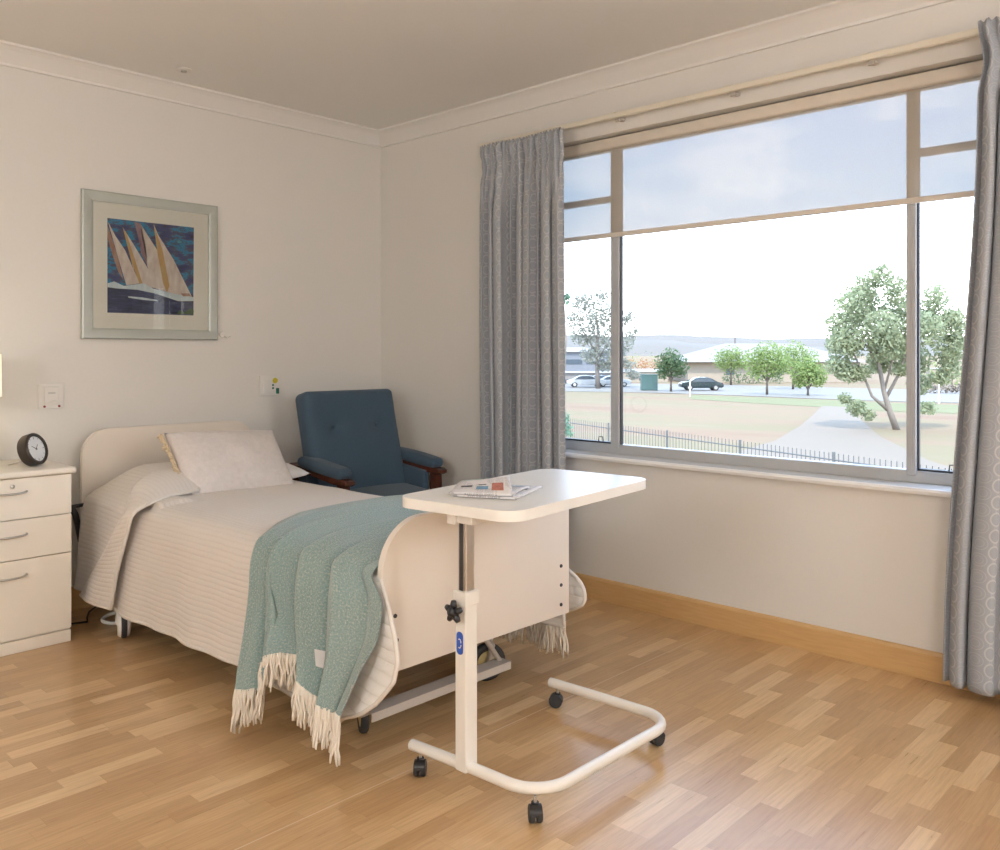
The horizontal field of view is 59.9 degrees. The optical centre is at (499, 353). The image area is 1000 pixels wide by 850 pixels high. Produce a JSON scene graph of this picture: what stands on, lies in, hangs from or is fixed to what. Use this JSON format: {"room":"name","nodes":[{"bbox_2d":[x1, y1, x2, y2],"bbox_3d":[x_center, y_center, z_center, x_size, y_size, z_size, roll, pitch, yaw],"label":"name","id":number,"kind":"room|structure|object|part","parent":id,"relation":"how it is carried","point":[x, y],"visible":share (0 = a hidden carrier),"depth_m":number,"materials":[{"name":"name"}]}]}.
{"room":"care facility","nodes":[
{"label":"care facility","id":0,"kind":"room"},
{"bbox_2d":[0,65,380,586],"bbox_3d":[-2.979,-0.085,3.506,0.200,2.700,6.620,0,0,43],"label":"wall","id":1,"kind":"structure","parent":0,"point":[299,212],"depth_m":4.71,"materials":[{"name":"paint"}]},
{"bbox_2d":[38,384,62,408],"bbox_3d":[-2.171,0.207,4.196,0.026,0.120,0.116,0,0,43],"label":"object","id":2,"kind":"object","parent":1,"relation":"attached to","point":[50,396],"visible":1,"depth_m":4.19,"materials":[{"name":"white plastic"}]},
{"bbox_3d":[-2.170,0.202,4.195,0.011,0.086,0.068,0,0,43],"label":"panel","id":3,"kind":"part","parent":2,"relation":"part of","materials":[{"name":"white plastic"}]},
{"bbox_2d":[71,587,92,610],"bbox_3d":[-2.906,1.208,3.424,0.018,0.113,6.200,0,0,43],"label":"baseboard","id":4,"kind":"structure","parent":1,"relation":"attached to","point":[77,603],"depth_m":4.28,"materials":[{"name":"brown wood"}]},
{"bbox_2d":[80,188,217,339],"bbox_3d":[-1.825,-0.446,4.563,0.024,0.745,0.727,0,0,43],"label":"framed picture","id":5,"kind":"object","parent":1,"relation":"attached to","point":[149,266],"visible":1,"depth_m":4.53,"materials":[{"name":"white wood"}]},
{"bbox_2d":[107,218,193,314],"bbox_3d":[-1.827,-0.447,4.557,0.002,0.479,0.464,0,0,43],"label":"print","id":6,"kind":"object","parent":5,"relation":"attached to","point":[150,261],"depth_m":4.55,"materials":[{"name":"paper"}]},
{"bbox_2d":[0,40,379,147],"bbox_3d":[-2.881,-1.390,3.400,0.088,0.090,6.200,0,0,43],"label":"trim","id":7,"kind":"structure","parent":1,"relation":"attached to","point":[13,55],"depth_m":4.61,"materials":[{"name":"paint"}]},
{"bbox_2d":[219,331,230,338],"bbox_3d":[-1.544,-0.104,4.867,0.064,0.041,0.018,0,0,-28],"label":"wall hook","id":8,"kind":"object","parent":1,"relation":"attached to","point":[221,334],"visible":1,"depth_m":4.86,"materials":[{"name":"white plastic"}]},
{"bbox_2d":[259,375,278,395],"bbox_3d":[-1.349,0.188,5.070,0.020,0.118,0.124,0,0,43],"label":"panel","id":9,"kind":"object","parent":1,"relation":"attached to","point":[268,385],"visible":1,"depth_m":5.06,"materials":[{"name":"white plastic"}]},
{"bbox_3d":[-1.354,0.190,5.056,0.009,0.080,0.055,0,0,43],"label":"panel","id":10,"kind":"part","parent":9,"relation":"part of","materials":[{"name":"white plastic"}]},
{"bbox_2d":[0,0,836,129],"bbox_3d":[-0.218,-1.535,0.895,7.800,0.200,6.620,0,0,43],"label":"ceiling","id":11,"kind":"structure","parent":0,"point":[376,64],"depth_m":3.98,"materials":[{"name":"paint"}]},
{"bbox_2d":[175,67,191,72],"bbox_3d":[-1.599,-1.428,4.384,0.080,0.015,0.080,0,0,43],"label":"ceiling sensor","id":12,"kind":"object","parent":11,"relation":"attached to","point":[179,69],"visible":1,"depth_m":4.37,"materials":[{"name":"paint"}]},
{"bbox_2d":[0,598,999,849],"bbox_3d":[-0.218,1.390,0.895,7.800,0.250,6.620,0,0,43],"label":"floor","id":13,"kind":"structure","parent":0,"point":[109,741],"depth_m":2.75,"materials":[{"name":"brown wood"}]},
{"bbox_2d":[0,459,75,656],"bbox_3d":[-2.216,0.881,3.782,0.505,0.768,0.532,0,0,43],"label":"bedside cabinet","id":14,"kind":"object","parent":13,"relation":"on","point":[35,501],"visible":0.93,"depth_m":3.71,"materials":[{"name":"beige laminate"}]},
{"bbox_2d":[0,354,1,396],"bbox_3d":[-2.330,0.250,3.756,0.300,0.494,0.300,0,0,43],"label":"table lamp","id":15,"kind":"object","parent":14,"relation":"on","point":[0,354],"visible":1,"depth_m":3.80,"materials":[{"name":"paint"}]},
{"bbox_3d":[-2.045,0.938,3.618,0.031,0.014,0.143,0,0,43],"label":"handle","id":16,"kind":"part","parent":14,"relation":"part of","materials":[{"name":"metal"}]},
{"bbox_3d":[-2.045,0.765,3.618,0.031,0.014,0.143,0,0,43],"label":"handle","id":17,"kind":"part","parent":14,"relation":"part of","materials":[{"name":"metal"}]},
{"bbox_3d":[-2.045,0.585,3.618,0.031,0.014,0.143,0,0,43],"label":"handle","id":18,"kind":"part","parent":14,"relation":"part of","materials":[{"name":"metal"}]},
{"bbox_2d":[9,433,47,465],"bbox_3d":[-2.099,0.426,3.842,0.148,0.148,0.145,0,0,6],"label":"clock","id":19,"kind":"object","parent":14,"relation":"on","point":[32,449],"visible":1,"depth_m":3.81,"materials":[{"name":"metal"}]},
{"bbox_3d":[-2.064,1.038,3.637,0.019,0.330,0.503,0,0,43],"label":"drawer","id":20,"kind":"part","parent":14,"relation":"part of","materials":[{"name":"beige laminate"}]},
{"bbox_3d":[-2.064,0.786,3.637,0.019,0.166,0.503,0,0,43],"label":"drawer","id":21,"kind":"part","parent":14,"relation":"part of","materials":[{"name":"beige laminate"}]},
{"bbox_3d":[-2.064,0.613,3.637,0.019,0.171,0.503,0,0,43],"label":"drawer","id":22,"kind":"part","parent":14,"relation":"part of","materials":[{"name":"beige laminate"}]},
{"bbox_2d":[71,606,95,624],"bbox_3d":[-1.969,1.213,4.158,0.106,0.100,0.362,0,0,11],"label":"power cord","id":23,"kind":"object","parent":13,"relation":"on","point":[93,608],"visible":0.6,"depth_m":4.07,"materials":[{"name":"black plastic"}]},
{"bbox_2d":[101,611,115,624],"bbox_3d":[-1.798,1.245,4.086,0.114,0.040,0.161,0,0,43],"label":"hose","id":24,"kind":"object","parent":13,"relation":"on","point":[103,621],"visible":0.51,"depth_m":4.04,"materials":[{"name":"white plastic"}]},
{"bbox_2d":[70,421,568,733],"bbox_3d":[-0.902,0.818,3.735,2.344,0.893,1.003,0,0,43],"label":"bed","id":25,"kind":"object","parent":13,"relation":"on","point":[521,569],"visible":0.41,"depth_m":2.99,"materials":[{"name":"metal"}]},
{"bbox_3d":[-1.719,0.668,4.558,0.025,0.593,0.930,0,0,43],"label":"headboard","id":26,"kind":"part","parent":25,"relation":"part of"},
{"bbox_2d":[157,430,293,494],"bbox_3d":[-1.314,0.532,4.231,0.290,0.306,0.616,0,0,44],"label":"cushion","id":27,"kind":"object","parent":25,"relation":"on","point":[214,461],"visible":0.82,"depth_m":4.16,"materials":[{"name":"fabric"}]},
{"bbox_2d":[286,463,310,478],"bbox_3d":[-1.395,0.608,4.410,0.398,0.136,0.760,0,0,43],"label":"pillow","id":28,"kind":"object","parent":25,"relation":"on","point":[295,472],"visible":0.02,"depth_m":4.51,"materials":[{"name":"white fabric"}]},
{"bbox_2d":[74,462,586,722],"bbox_3d":[-0.817,0.842,3.666,2.376,0.611,1.121,0,0,43],"label":"coverlet","id":29,"kind":"object","parent":25,"relation":"on","point":[169,561],"visible":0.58,"depth_m":3.55,"materials":[{"name":"beige fabric"}]},
{"bbox_2d":[230,495,568,766],"bbox_3d":[-0.377,0.918,3.215,0.980,0.660,1.265,0,0,43],"label":"throw blanket","id":30,"kind":"object","parent":29,"relation":"on","point":[314,608],"visible":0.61,"depth_m":2.76,"materials":[{"name":"fabric"}]},
{"bbox_3d":[-0.056,0.741,2.947,0.024,0.467,0.895,0,0,43],"label":"footboard","id":31,"kind":"part","parent":25,"relation":"part of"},
{"bbox_3d":[-0.065,1.020,3.153,0.172,0.241,0.020,0,0,-32],"label":"channel arm","id":32,"kind":"part","parent":25,"relation":"part of","materials":[{"name":"metal"}]},
{"bbox_2d":[289,389,446,496],"bbox_3d":[-0.747,0.739,4.948,0.702,1.051,0.753,0,0,43],"label":"armchair","id":33,"kind":"object","parent":13,"relation":"on","point":[350,441],"visible":0.7,"depth_m":4.96,"materials":[{"name":"blue fabric"}]},
{"bbox_3d":[-0.982,0.800,4.759,0.400,0.330,0.044,0,0,43],"label":"panel","id":34,"kind":"part","parent":33,"relation":"part of","materials":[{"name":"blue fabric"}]},
{"bbox_3d":[-0.968,0.656,4.704,0.517,0.087,0.068,0,0,43],"label":"armrest","id":35,"kind":"part","parent":33,"relation":"part of","materials":[{"name":"blue fabric"}]},
{"bbox_3d":[-0.853,0.541,5.027,0.274,0.655,0.632,0,0,43],"label":"backrest","id":36,"kind":"part","parent":33,"relation":"part of","materials":[{"name":"blue fabric"}]},
{"bbox_2d":[350,483,429,496],"bbox_3d":[-0.698,0.845,4.900,0.564,0.180,0.600,0,0,43],"label":"seat cushion","id":37,"kind":"object","parent":33,"relation":"on","point":[380,489],"depth_m":4.92,"materials":[{"name":"blue fabric"}]},
{"bbox_3d":[-0.571,0.800,5.194,0.400,0.330,0.044,0,0,43],"label":"panel","id":38,"kind":"part","parent":33,"relation":"part of","materials":[{"name":"blue fabric"}]},
{"bbox_3d":[-0.515,0.656,5.182,0.517,0.087,0.068,0,0,43],"label":"armrest","id":39,"kind":"part","parent":33,"relation":"part of","materials":[{"name":"brown wood"}]},
{"bbox_3d":[-0.375,0.972,5.049,0.065,0.585,0.044,0,0,43],"label":"leg","id":40,"kind":"part","parent":33,"relation":"part of","materials":[{"name":"brown wood"}]},
{"bbox_2d":[402,469,665,823],"bbox_3d":[0.129,0.845,2.740,0.590,0.840,0.833,0,0,43],"label":"table","id":41,"kind":"object","parent":13,"relation":"on","point":[561,490],"visible":1,"depth_m":2.49,"materials":[{"name":"white metal"}]},
{"bbox_2d":[413,756,425,770],"bbox_3d":[-0.239,1.227,2.598,0.035,0.028,0.048,0,0,3],"label":"caster wheel","id":42,"kind":"object","parent":41,"relation":"attached to","point":[419,764],"depth_m":2.58,"materials":[{"name":"black plastic"}]},
{"bbox_3d":[-0.127,0.731,2.461,0.065,0.062,0.044,0,0,43],"label":"star knob","id":43,"kind":"part","parent":41,"relation":"part of","materials":[{"name":"black plastic"}]},
{"bbox_2d":[448,477,541,499],"bbox_3d":[-0.015,0.399,2.647,0.233,0.047,0.243,0,0,17],"label":"newspaper","id":44,"kind":"object","parent":41,"relation":"on","point":[499,487],"visible":1,"depth_m":2.58,"materials":[{"name":"white paper"}]},
{"bbox_3d":[0.095,1.205,2.346,0.009,0.020,0.009,0,0,16],"label":"stem","id":45,"kind":"part","parent":41,"relation":"part of","materials":[{"name":"metal"}]},
{"bbox_2d":[528,800,542,817],"bbox_3d":[0.095,1.227,2.341,0.035,0.028,0.048,0,0,-7],"label":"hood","id":46,"kind":"object","parent":41,"relation":"attached to","point":[535,810],"depth_m":2.32,"materials":[{"name":"black plastic"}]},
{"bbox_2d":[549,692,562,701],"bbox_3d":[0.201,1.227,3.103,0.048,0.028,0.035,0,0,13],"label":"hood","id":47,"kind":"object","parent":41,"relation":"attached to","point":[555,696],"depth_m":3.09,"materials":[{"name":"black plastic"}]},
{"bbox_2d":[381,0,999,652],"bbox_3d":[1.981,-0.085,3.220,7.400,2.700,0.220,0,0,43],"label":"wall","id":48,"kind":"structure","parent":0,"point":[860,561],"depth_m":4.10,"materials":[{"name":"paint"}]},
{"bbox_2d":[378,0,953,147],"bbox_3d":[1.875,-1.390,3.109,7.400,0.090,0.088,0,0,43],"label":"trim","id":49,"kind":"structure","parent":48,"relation":"attached to","point":[837,15],"depth_m":4.12,"materials":[{"name":"paint"}]},
{"bbox_2d":[479,28,978,148],"bbox_3d":[1.109,-1.178,3.842,3.320,0.046,0.075,0,0,43],"label":"curtain rod","id":50,"kind":"object","parent":48,"relation":"attached to","point":[733,90],"visible":0.98,"depth_m":3.74,"materials":[{"name":"metal"}]},
{"bbox_2d":[479,127,564,478],"bbox_3d":[0.108,0.039,4.670,0.620,2.412,0.089,0,0,43],"label":"curtain","id":51,"kind":"object","parent":50,"relation":"hanging from","point":[522,293],"visible":0.77,"depth_m":4.64,"materials":[{"name":"fabric"}]},
{"bbox_2d":[943,16,999,696],"bbox_3d":[1.969,0.008,2.913,0.891,2.424,0.116,0,0,43],"label":"curtain","id":52,"kind":"object","parent":50,"relation":"hanging from","point":[971,634],"visible":1,"depth_m":3.12,"materials":[{"name":"fabric"}]},
{"bbox_2d":[565,449,951,497],"bbox_3d":[1.102,0.535,3.936,2.560,0.030,0.149,0,0,43],"label":"window sill","id":53,"kind":"structure","parent":48,"relation":"attached to","point":[817,478],"depth_m":3.79,"materials":[{"name":"paint"}]},
{"bbox_2d":[565,203,952,485],"bbox_3d":[1.164,-0.300,4.001,2.460,1.640,0.068,0,0,43],"label":"window","id":54,"kind":"structure","parent":48,"relation":"in","point":[912,472],"depth_m":3.75,"materials":[{"name":"metal"}]},
{"bbox_3d":[1.167,-0.300,4.004,2.460,1.640,0.060,0,0,43],"label":"frame","id":55,"kind":"part","parent":54,"relation":"part of","materials":[{"name":"metal"}]},
{"bbox_2d":[563,60,982,242],"bbox_3d":[1.129,-0.857,3.964,2.436,0.512,0.042,0,0,43],"label":"roller blind","id":56,"kind":"object","parent":48,"relation":"attached to","point":[909,139],"visible":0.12,"depth_m":3.82,"materials":[{"name":"white"}]},
{"bbox_3d":[1.132,-0.613,3.968,2.436,0.023,0.016,0,0,43],"label":"rail","id":57,"kind":"part","parent":56,"relation":"part of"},
{"bbox_2d":[574,572,999,697],"bbox_3d":[1.899,1.208,3.134,7.400,0.113,0.018,0,0,43],"label":"baseboard","id":58,"kind":"structure","parent":48,"relation":"attached to","point":[920,663],"depth_m":3.77,"materials":[{"name":"brown wood"}]},
{"label":"outside","id":59,"kind":"structure","parent":0,"visible":0},
{"bbox_2d":[735,406,952,469],"bbox_3d":[19.346,3.498,41.004,12.959,0.480,40.625,0,0,28],"label":"footpath","id":60,"kind":"structure","parent":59,"point":[830,429],"depth_m":33.21,"materials":[{"name":"grey concrete"}]},
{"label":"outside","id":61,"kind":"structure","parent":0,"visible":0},
{"bbox_2d":[565,356,962,467],"bbox_3d":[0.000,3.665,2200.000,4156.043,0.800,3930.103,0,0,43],"label":"ground","id":62,"kind":"structure","parent":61,"point":[676,413],"depth_m":48.16,"materials":[{"name":"green plant"}]},
{"bbox_2d":[565,291,573,437],"bbox_3d":[1.013,1.108,14.997,0.548,4.414,0.482,0,0,43],"label":"sapling","id":63,"kind":"object","parent":62,"relation":"on","point":[568,427],"visible":0.22,"depth_m":14.97,"materials":[{"name":"green plant"}]},
{"bbox_2d":[565,347,609,370],"bbox_3d":[10.923,1.603,134.000,16.669,5.124,16.746,0,0,43],"label":"building","id":64,"kind":"structure","parent":62,"relation":"on","point":[574,362],"depth_m":128.00,"materials":[{"name":"brick"}]},
{"bbox_2d":[565,371,610,383],"bbox_3d":[10.501,3.286,119.000,11.483,1.757,11.366,0,0,43],"label":"carport","id":65,"kind":"object","parent":62,"relation":"on","point":[569,375],"visible":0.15,"depth_m":116.00,"materials":[{"name":"white metal"}]},
{"bbox_2d":[565,285,640,388],"bbox_3d":[11.859,-1.906,100.007,7.217,12.066,6.879,0,0,43],"label":"tree","id":66,"kind":"object","parent":62,"relation":"on","point":[593,315],"visible":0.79,"depth_m":99.73,"materials":[{"name":"green plant"}]},
{"bbox_2d":[610,350,663,368],"bbox_3d":[22.198,1.939,141.931,13.573,5.404,13.310,0,0,43],"label":"shrub","id":67,"kind":"object","parent":62,"relation":"on","point":[663,350],"visible":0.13,"depth_m":141.96,"materials":[{"name":"green plant"}]},
{"bbox_2d":[610,357,668,379],"bbox_3d":[21.693,2.483,134.982,9.637,4.127,9.427,0,0,43],"label":"shrub","id":68,"kind":"object","parent":62,"relation":"on","point":[645,364],"visible":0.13,"depth_m":134.90,"materials":[{"name":"orange plant"}]},
{"bbox_2d":[623,369,667,381],"bbox_3d":[20.592,3.191,127.000,9.675,1.948,9.641,0,0,43],"label":"shed","id":69,"kind":"object","parent":62,"relation":"on","point":[642,371],"visible":0.31,"depth_m":124.00,"materials":[{"name":"brick"}]},
{"bbox_2d":[653,347,689,391],"bbox_3d":[18.231,1.687,91.968,3.881,4.855,2.744,0,0,13],"label":"street tree","id":70,"kind":"object","parent":62,"relation":"on","point":[669,362],"visible":1,"depth_m":91.74,"materials":[{"name":"green plant"}]},
{"bbox_2d":[709,345,751,384],"bbox_3d":[29.907,1.451,111.979,4.647,5.328,4.660,0,0,43],"label":"street tree","id":71,"kind":"object","parent":62,"relation":"on","point":[731,358],"visible":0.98,"depth_m":111.67,"materials":[{"name":"green plant"}]},
{"bbox_2d":[722,371,783,383],"bbox_3d":[33.846,3.335,116.001,6.694,2.076,6.228,0,0,43],"label":"hedge","id":72,"kind":"object","parent":62,"relation":"on","point":[736,375],"visible":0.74,"depth_m":115.92,"materials":[{"name":"green plant"}]},
{"bbox_2d":[566,418,951,469],"bbox_3d":[3.765,2.522,19.547,0.056,1.585,19.218,0,0,-26],"label":"metal fence","id":73,"kind":"object","parent":62,"relation":"on","point":[833,459],"visible":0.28,"depth_m":17.78,"materials":[{"name":"black metal"}]},
{"bbox_3d":[2.189,2.457,22.776,0.024,1.415,2.395,0,0,-26],"label":"picket panel","id":74,"kind":"part","parent":73,"relation":"part of","materials":[{"name":"metal"}]},
{"bbox_3d":[3.240,2.457,20.624,0.024,1.415,2.395,0,0,-26],"label":"picket panel","id":75,"kind":"part","parent":73,"relation":"part of","materials":[{"name":"metal"}]},
{"bbox_3d":[3.765,2.522,19.547,0.042,1.585,0.042,0,0,-2],"label":"post","id":76,"kind":"part","parent":73,"relation":"part of","materials":[{"name":"metal"}]},
{"bbox_3d":[4.290,2.457,18.471,0.024,1.415,2.395,0,0,-26],"label":"picket panel","id":77,"kind":"part","parent":73,"relation":"part of","materials":[{"name":"metal"}]},
{"bbox_3d":[5.340,2.457,16.318,0.024,1.415,2.395,0,0,-26],"label":"picket panel","id":78,"kind":"part","parent":73,"relation":"part of","materials":[{"name":"metal"}]},
{"bbox_3d":[5.865,2.522,15.242,0.042,1.585,0.042,0,0,-2],"label":"post","id":79,"kind":"part","parent":73,"relation":"part of","materials":[{"name":"metal"}]},
{"bbox_3d":[6.391,2.457,14.166,0.024,1.415,2.395,0,0,-26],"label":"picket panel","id":80,"kind":"part","parent":73,"relation":"part of","materials":[{"name":"metal"}]},
{"bbox_2d":[740,340,792,394],"bbox_3d":[25.839,1.345,83.973,4.802,5.448,3.455,0,0,21],"label":"street tree","id":81,"kind":"object","parent":62,"relation":"on","point":[778,363],"visible":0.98,"depth_m":83.74,"materials":[{"name":"green plant"}]},
{"bbox_2d":[669,344,865,381],"bbox_3d":[38.550,1.344,129.000,30.594,5.642,30.192,0,0,43],"label":"building","id":82,"kind":"structure","parent":62,"relation":"on","point":[699,362],"depth_m":121.99,"materials":[{"name":"beige brick"}]},
{"bbox_2d":[768,340,818,388],"bbox_3d":[33.089,1.211,98.052,5.174,5.807,4.988,0,0,43],"label":"street tree","id":83,"kind":"object","parent":62,"relation":"on","point":[795,352],"visible":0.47,"depth_m":97.76,"materials":[{"name":"green plant"}]},
{"bbox_2d":[787,355,828,394],"bbox_3d":[29.145,2.029,81.966,3.979,4.035,2.651,0,0,10],"label":"street tree","id":84,"kind":"object","parent":62,"relation":"on","point":[808,373],"visible":1,"depth_m":81.66,"materials":[{"name":"green plant"}]},
{"bbox_2d":[823,263,965,429],"bbox_3d":[18.380,-0.294,39.930,6.906,7.839,3.950,0,0,4],"label":"tree","id":85,"kind":"object","parent":62,"relation":"on","point":[885,339],"visible":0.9,"depth_m":39.75,"materials":[{"name":"green plant"}]},
{"bbox_2d":[905,362,960,388],"bbox_3d":[52.097,2.544,100.052,8.309,3.701,8.520,0,0,43],"label":"shrub","id":86,"kind":"object","parent":62,"relation":"on","point":[931,362],"visible":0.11,"depth_m":100.03,"materials":[{"name":"green plant"}]},
{"bbox_2d":[938,384,939,403],"bbox_3d":[33.413,2.516,66.000,0.196,2.594,0.140,0,0,0],"label":"sign post","id":87,"kind":"object","parent":62,"relation":"on","point":[938,384],"visible":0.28,"depth_m":65.97,"materials":[{"name":"white plastic"}]},
{"bbox_2d":[926,368,961,386],"bbox_3d":[56.369,2.952,104.500,7.941,2.426,7.602,0,0,43],"label":"wall","id":88,"kind":"structure","parent":62,"relation":"on","point":[933,369],"depth_m":104.01,"materials":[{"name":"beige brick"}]},
{"bbox_2d":[928,383,959,392],"bbox_3d":[45.254,3.592,88.020,3.404,1.335,3.311,0,0,43],"label":"shrub","id":89,"kind":"object","parent":62,"relation":"on","point":[956,389],"visible":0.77,"depth_m":87.93,"materials":[{"name":"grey plant"}]},
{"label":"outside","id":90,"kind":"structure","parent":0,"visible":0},
{"bbox_2d":[567,339,962,355],"bbox_3d":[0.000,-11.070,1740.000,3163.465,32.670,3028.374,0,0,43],"label":"hills","id":91,"kind":"structure","parent":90,"point":[650,347],"depth_m":1566.01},
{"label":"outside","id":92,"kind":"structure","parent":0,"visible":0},
{"bbox_2d":[567,335,941,346],"bbox_3d":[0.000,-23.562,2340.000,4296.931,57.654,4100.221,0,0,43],"label":"hills","id":93,"kind":"structure","parent":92,"point":[811,342],"depth_m":2211.66,"materials":[{"name":"grey"}]},
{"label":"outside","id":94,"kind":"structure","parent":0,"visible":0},
{"bbox_2d":[565,384,959,402],"bbox_3d":[18.515,3.886,99.701,87.242,0.297,46.034,0,0,43],"label":"road","id":95,"kind":"structure","parent":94,"point":[742,390],"depth_m":92.08,"materials":[{"name":"grey asphalt"}]},
{"bbox_2d":[566,375,605,386],"bbox_3d":[10.309,3.320,104.000,4.630,1.430,1.750,0,0,0],"label":"car","id":96,"kind":"object","parent":95,"relation":"on","point":[581,379],"visible":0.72,"depth_m":103.15,"materials":[{"name":"white metal"}]},
{"bbox_3d":[10.184,2.880,103.130,2.500,0.410,0.010,0,0,0],"label":"glass","id":97,"kind":"part","parent":96,"relation":"part of","materials":[{"name":"grey glass"}]},
{"bbox_2d":[601,376,630,386],"bbox_3d":[13.809,3.382,106.000,4.227,1.306,1.750,0,0,0],"label":"car","id":98,"kind":"object","parent":95,"relation":"on","point":[607,379],"visible":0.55,"depth_m":105.13,"materials":[{"name":"white metal"}]},
{"bbox_2d":[640,374,657,389],"bbox_3d":[16.324,3.140,95.000,1.840,1.750,0.900,0,0,0],"label":"utility box","id":99,"kind":"object","parent":95,"relation":"on","point":[647,381],"visible":0.91,"depth_m":94.56,"materials":[{"name":"teal metal"}]},
{"bbox_3d":[15.744,3.195,94.588,0.540,1.500,0.035,0,0,0],"label":"door","id":100,"kind":"part","parent":99,"relation":"part of","materials":[{"name":"teal metal"}]},
{"bbox_3d":[16.324,3.195,94.588,0.540,1.500,0.035,0,0,0],"label":"door","id":101,"kind":"part","parent":99,"relation":"part of","materials":[{"name":"teal metal"}]},
{"bbox_3d":[16.904,3.195,94.588,0.540,1.500,0.035,0,0,0],"label":"door","id":102,"kind":"part","parent":99,"relation":"part of","materials":[{"name":"teal metal"}]},
{"bbox_2d":[678,377,723,390],"bbox_3d":[22.026,3.320,95.000,4.630,1.430,1.750,0,0,0],"label":"car","id":103,"kind":"object","parent":95,"relation":"on","point":[696,382],"visible":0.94,"depth_m":94.15,"materials":[{"name":"grey metal"}]},
{"bbox_3d":[22.151,2.880,94.130,2.500,0.410,0.010,0,0,0],"label":"glass","id":104,"kind":"part","parent":103,"relation":"part of","materials":[{"name":"grey glass"}]},
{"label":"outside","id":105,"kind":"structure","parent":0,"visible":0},
{"bbox_2d":[690,395,957,412],"bbox_3d":[24.405,3.810,66.467,12.992,0.389,34.764,0,0,-39],"label":"verge","id":106,"kind":"structure","parent":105,"point":[781,401],"depth_m":67.53,"materials":[{"name":"green plant"}]}
]}

